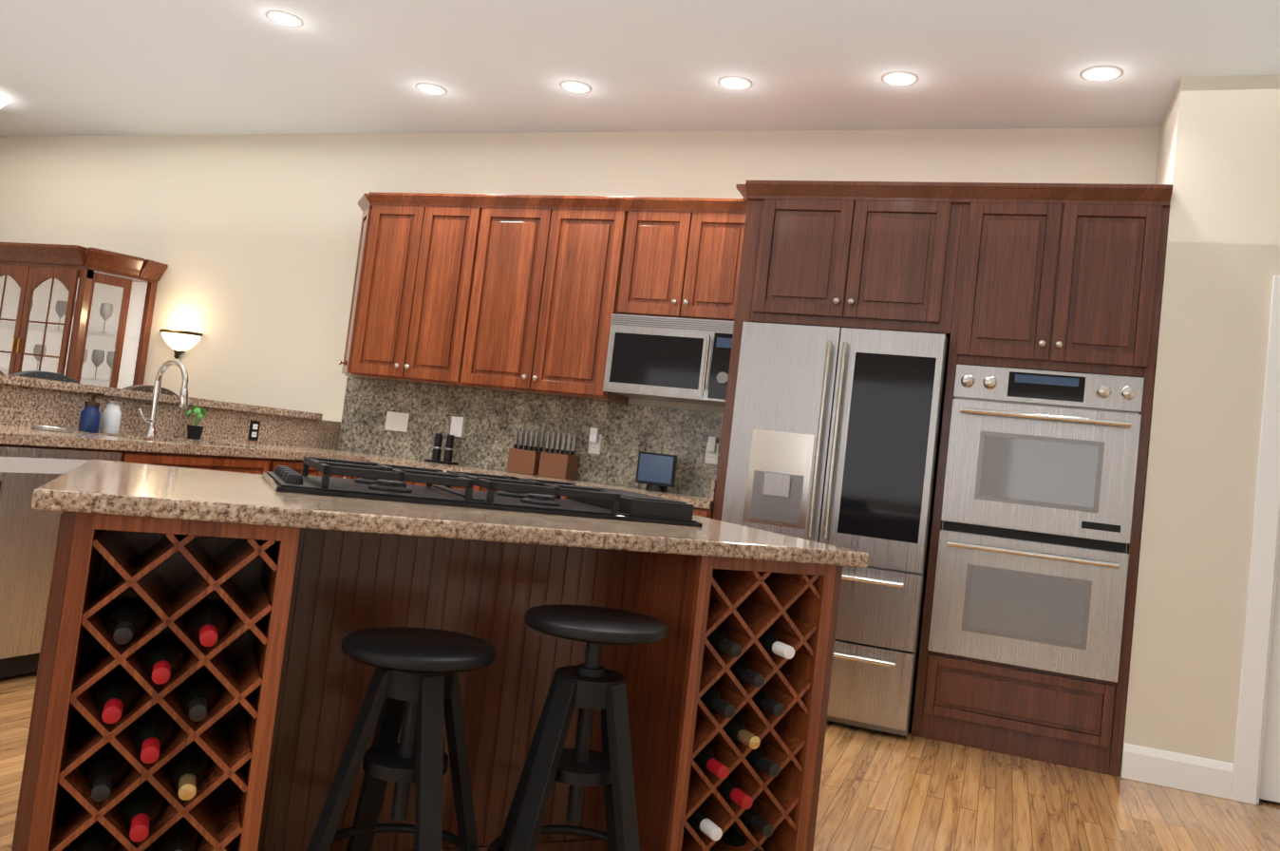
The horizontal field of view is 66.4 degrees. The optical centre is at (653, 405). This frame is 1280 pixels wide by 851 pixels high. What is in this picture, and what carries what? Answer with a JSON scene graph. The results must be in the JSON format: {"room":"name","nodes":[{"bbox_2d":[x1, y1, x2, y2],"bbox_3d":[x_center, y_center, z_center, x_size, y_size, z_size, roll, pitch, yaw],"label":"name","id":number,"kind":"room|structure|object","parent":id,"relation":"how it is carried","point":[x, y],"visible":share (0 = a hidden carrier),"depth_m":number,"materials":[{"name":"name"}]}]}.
{"room":"kitchen","nodes":[
{"label":"kitchen","id":0,"kind":"room"},
{"bbox_2d":[0,672,1279,850],"bbox_3d":[-2.870,0.890,1.835,10.640,0.050,8.900,5,-3,20],"label":"floor","id":1,"kind":"structure","parent":0,"point":[879,790],"depth_m":3.49,"materials":[{"name":"beige wood"}]},
{"bbox_2d":[9,370,79,383],"bbox_3d":[-3.089,0.423,5.072,0.455,1.175,0.440,5,-3,20],"label":"bar stool","id":2,"kind":"object","parent":1,"relation":"on","point":[47,375],"visible":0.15,"depth_m":5.14,"materials":[{"name":"black"}]},
{"bbox_2d":[0,438,167,678],"bbox_3d":[-2.576,0.562,3.763,0.678,0.876,0.905,5,-3,20],"label":"dishwasher","id":3,"kind":"object","parent":1,"relation":"on","point":[28,535],"depth_m":3.58,"materials":[{"name":"silver metal"}]},
{"bbox_2d":[0,374,322,419],"bbox_3d":[-2.810,-0.093,4.600,0.550,0.038,3.150,5,-3,20],"label":"countertop","id":4,"kind":"structure","parent":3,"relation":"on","point":[5,379],"depth_m":4.66,"materials":[{"name":"beige stone"}]},
{"bbox_2d":[0,423,364,461],"bbox_3d":[-2.360,0.151,4.235,0.685,0.038,2.670,5,-3,20],"label":"countertop","id":5,"kind":"structure","parent":3,"relation":"on","point":[218,447],"depth_m":4.38,"materials":[{"name":"beige stone"}]},
{"bbox_2d":[132,358,193,434],"bbox_3d":[-2.347,-0.036,4.682,0.229,0.384,0.135,5,-3,20],"label":"faucet","id":6,"kind":"object","parent":5,"relation":"on","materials":[{"name":"silver metal"}]},
{"bbox_2d":[31,391,677,491],"bbox_3d":[-1.266,0.155,4.723,2.283,0.255,2.178,5,-3,20],"label":"accessories","id":7,"kind":"object","parent":5,"relation":"on","point":[655,472],"depth_m":5.26,"materials":[{"name":"multicoloured"}]},
{"bbox_2d":[0,242,168,388],"bbox_3d":[-4.651,-0.093,6.916,2.253,2.040,0.536,5,-3,20],"label":"china cabinet","id":8,"kind":"object","parent":1,"relation":"on","point":[80,314],"visible":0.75,"depth_m":6.65,"materials":[{"name":"brown wood"}]},
{"bbox_2d":[122,384,178,395],"bbox_3d":[-2.861,0.483,5.710,0.455,1.175,0.440,5,-3,20],"label":"bar stool","id":9,"kind":"object","parent":1,"relation":"on","point":[145,387],"visible":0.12,"depth_m":5.75,"materials":[{"name":"black"}]},
{"bbox_2d":[167,453,262,473],"bbox_3d":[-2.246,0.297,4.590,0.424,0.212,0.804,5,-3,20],"label":"base cabinet","id":10,"kind":"object","parent":1,"relation":"on","point":[252,465],"depth_m":4.39,"materials":[{"name":"brown wood"}]},
{"bbox_2d":[258,457,338,477],"bbox_3d":[-2.110,0.686,5.073,0.672,0.876,0.400,5,-3,20],"label":"base cabinet","id":11,"kind":"object","parent":1,"relation":"on","point":[268,463],"depth_m":4.81,"materials":[{"name":"brown"}]},
{"bbox_2d":[338,474,349,478],"bbox_3d":[-2.034,0.706,5.287,0.672,0.876,0.348,5,-3,20],"label":"base cabinet","id":12,"kind":"object","parent":1,"relation":"on","point":[344,477],"depth_m":5.23,"materials":[{"name":"brown wood"}]},
{"bbox_2d":[305,626,495,850],"bbox_3d":[-0.516,0.812,1.996,0.365,0.656,0.365,6,-3,9],"label":"stool","id":13,"kind":"object","parent":1,"relation":"on","point":[414,683],"visible":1,"depth_m":1.95,"materials":[{"name":"black wood"}]},
{"bbox_2d":[11,516,840,850],"bbox_3d":[-0.538,0.725,2.481,1.860,0.878,1.863,5,-3,20],"label":"kitchen island","id":14,"kind":"object","parent":1,"relation":"on","point":[203,680],"depth_m":2.21,"materials":[{"name":"brown wood"}]},
{"bbox_2d":[31,459,868,634],"bbox_3d":[-0.480,0.273,2.510,1.976,0.036,1.974,5,-3,20],"label":"island countertop","id":15,"kind":"structure","parent":14,"relation":"on","point":[665,565],"depth_m":2.32,"materials":[{"name":"beige stone"}]},
{"bbox_2d":[261,455,702,527],"bbox_3d":[-0.468,0.230,2.687,1.100,0.072,0.530,8,-3,-25],"label":"cooktop","id":16,"kind":"object","parent":15,"relation":"in","point":[376,481],"depth_m":2.53,"materials":[{"name":"black"}]},
{"bbox_2d":[404,465,486,490],"bbox_3d":[-1.052,0.830,5.479,0.498,0.876,0.648,5,-3,20],"label":"base cabinet","id":17,"kind":"object","parent":1,"relation":"on","point":[479,488],"depth_m":5.18,"materials":[{"name":"brown"}]},
{"bbox_2d":[486,488,567,498],"bbox_3d":[-0.589,0.874,5.309,0.492,0.876,0.648,5,-3,20],"label":"base cabinet","id":18,"kind":"object","parent":1,"relation":"on","point":[562,497],"depth_m":4.97,"materials":[{"name":"brown wood"}]},
{"bbox_2d":[486,603,667,850],"bbox_3d":[-0.163,0.820,2.095,0.365,0.730,0.365,7,-3,-9],"label":"stool","id":19,"kind":"object","parent":1,"relation":"on","point":[589,686],"visible":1,"depth_m":2.04,"materials":[{"name":"black wood"}]},
{"bbox_2d":[674,499,713,518],"bbox_3d":[-0.014,0.928,5.098,0.738,0.876,0.648,5,-3,20],"label":"base cabinet","id":20,"kind":"object","parent":1,"relation":"on","point":[699,509],"depth_m":4.71,"materials":[{"name":"brown wood"}]},
{"bbox_2d":[273,442,714,507],"bbox_3d":[-0.874,0.388,5.441,2.678,0.038,0.634,5,-3,20],"label":"countertop","id":21,"kind":"structure","parent":20,"relation":"on","point":[687,497],"depth_m":5.28,"materials":[{"name":"beige stone"}]},
{"bbox_2d":[721,321,949,735],"bbox_3d":[0.863,0.549,4.705,0.920,1.763,0.781,5,-3,20],"label":"fridge","id":22,"kind":"object","parent":1,"relation":"on","point":[835,437],"visible":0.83,"depth_m":4.35,"materials":[{"name":"silver metal"}]},
{"bbox_2d":[917,636,1122,775],"bbox_3d":[1.654,1.336,4.473,0.760,0.380,0.629,5,-3,20],"label":"base cabinet","id":23,"kind":"object","parent":1,"relation":"on","point":[1063,719],"depth_m":4.18,"materials":[{"name":"brown wood"}]},
{"bbox_2d":[0,75,1279,775],"bbox_3d":[-1.378,-0.485,1.379,13.740,2.970,9.040,5,-3,20],"label":"wall","id":24,"kind":"structure","parent":0,"point":[251,242],"depth_m":5.42,"materials":[{"name":"beige paint"}]},
{"bbox_2d":[0,385,341,450],"bbox_3d":[-2.558,0.044,4.636,0.023,0.173,3.330,5,-3,20],"label":"backsplash","id":25,"kind":"structure","parent":24,"relation":"attached to","point":[27,405],"depth_m":4.98,"materials":[{"name":"beige stone"}]},
{"bbox_2d":[159,328,202,358],"bbox_3d":[-3.268,-0.414,6.677,0.352,0.196,0.115,5,-3,20],"label":"sconce","id":26,"kind":"object","parent":24,"relation":"attached to","point":[178,341],"visible":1,"depth_m":6.66,"materials":[{"name":"beige glass"}]},
{"bbox_2d":[338,199,493,390],"bbox_3d":[-1.337,-0.653,5.883,0.884,1.044,0.348,5,-3,20],"label":"upper cabinet","id":27,"kind":"object","parent":24,"relation":"attached to","point":[417,291],"depth_m":5.72,"materials":[{"name":"brown wood"}]},
{"bbox_2d":[470,203,641,403],"bbox_3d":[-0.565,-0.579,5.599,1.041,1.044,0.348,5,-3,20],"label":"upper cabinet","id":28,"kind":"object","parent":24,"relation":"attached to","point":[531,294],"depth_m":5.42,"materials":[{"name":"brown wood"}]},
{"bbox_2d":[626,203,746,320],"bbox_3d":[0.230,-0.733,5.330,0.738,0.588,0.348,5,-3,20],"label":"upper cabinet","id":29,"kind":"object","parent":24,"relation":"attached to","point":[687,259],"depth_m":5.16,"materials":[{"name":"brown wood"}]},
{"bbox_2d":[602,313,734,406],"bbox_3d":[0.155,-0.235,5.251,0.732,0.416,0.444,5,-3,20],"label":"microwave","id":30,"kind":"object","parent":29,"relation":"attached to","point":[673,359],"visible":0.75,"depth_m":5.09,"materials":[{"name":"silver metal"}]},
{"bbox_2d":[706,480,715,499],"bbox_3d":[0.384,0.439,5.013,0.022,0.100,0.584,5,-3,20],"label":"backsplash","id":31,"kind":"structure","parent":24,"relation":"attached to","point":[712,482],"depth_m":4.74,"materials":[{"name":"beige stone"}]},
{"bbox_2d":[742,191,966,355],"bbox_3d":[1.041,-0.647,4.882,0.940,0.620,0.629,5,-3,20],"label":"upper cabinet","id":32,"kind":"object","parent":24,"relation":"attached to","point":[865,260],"depth_m":4.58,"materials":[{"name":"brown wood"}]},
{"bbox_2d":[951,195,1167,385],"bbox_3d":[1.868,-0.501,4.572,0.781,0.755,0.629,5,-3,20],"label":"upper cabinet","id":33,"kind":"object","parent":24,"relation":"attached to","point":[1058,277],"depth_m":4.27,"materials":[{"name":"brown wood"}]},
{"bbox_2d":[928,364,1144,682],"bbox_3d":[1.718,0.502,4.428,0.760,1.275,0.597,5,-3,20],"label":"wall oven","id":34,"kind":"object","parent":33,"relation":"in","point":[1036,518],"visible":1,"depth_m":4.20,"materials":[{"name":"silver metal"}]},
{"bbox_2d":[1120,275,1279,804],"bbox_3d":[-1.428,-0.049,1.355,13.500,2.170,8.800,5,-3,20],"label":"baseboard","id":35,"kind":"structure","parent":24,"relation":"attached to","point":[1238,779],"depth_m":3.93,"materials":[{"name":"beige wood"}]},
{"bbox_2d":[1259,541,1279,802],"bbox_3d":[2.799,0.603,3.859,0.580,2.006,0.088,5,-3,20],"label":"pantry door","id":36,"kind":"structure","parent":24,"relation":"in","point":[1270,785],"depth_m":3.92,"materials":[{"name":"beige"}]},
{"bbox_2d":[0,0,1279,136],"bbox_3d":[-1.189,-1.979,1.507,13.500,0.050,8.900,5,-3,20],"label":"ceiling","id":37,"kind":"structure","parent":0,"point":[105,67],"depth_m":4.79,"materials":[{"name":"beige paint"}]},
{"bbox_2d":[0,92,7,108],"bbox_3d":[-4.527,-2.018,6.385,0.520,0.110,0.520,5,-3,20],"label":"ceiling light","id":38,"kind":"object","parent":37,"relation":"attached to","point":[3,100],"visible":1,"depth_m":6.46,"materials":[{"name":"beige"}]},
{"bbox_2d":[265,10,303,27],"bbox_3d":[-1.761,-1.845,4.674,0.168,0.006,0.168,5,-3,20],"label":"recessed light","id":39,"kind":"object","parent":37,"relation":"in","point":[283,18],"depth_m":4.67,"materials":[{"name":"beige"}]},
{"bbox_2d":[415,82,447,95],"bbox_3d":[-1.225,-1.744,5.400,0.168,0.006,0.168,5,-3,20],"label":"recessed light","id":40,"kind":"object","parent":37,"relation":"in","point":[425,87],"depth_m":5.39,"materials":[{"name":"beige glass"}]},
{"bbox_2d":[559,79,591,94],"bbox_3d":[-0.405,-1.665,5.121,0.168,0.006,0.168,5,-3,20],"label":"recessed light","id":41,"kind":"object","parent":37,"relation":"in","point":[574,86],"depth_m":5.11,"materials":[{"name":"beige"}]},
{"bbox_2d":[717,75,752,90],"bbox_3d":[0.405,-1.588,4.823,0.168,0.006,0.168,5,-3,20],"label":"recessed light","id":42,"kind":"object","parent":37,"relation":"in","point":[735,83],"depth_m":4.82,"materials":[{"name":"beige glass"}]},
{"bbox_2d":[881,71,918,86],"bbox_3d":[1.147,-1.517,4.551,0.168,0.006,0.168,5,-3,20],"label":"recessed light","id":43,"kind":"object","parent":37,"relation":"in","point":[894,78],"depth_m":4.55,"materials":[{"name":"beige"}]},
{"bbox_2d":[1080,65,1123,81],"bbox_3d":[1.951,-1.441,4.255,0.168,0.006,0.168,5,-3,20],"label":"recessed light","id":44,"kind":"object","parent":37,"relation":"in","point":[1101,73],"depth_m":4.25,"materials":[{"name":"beige glass"}]}
]}

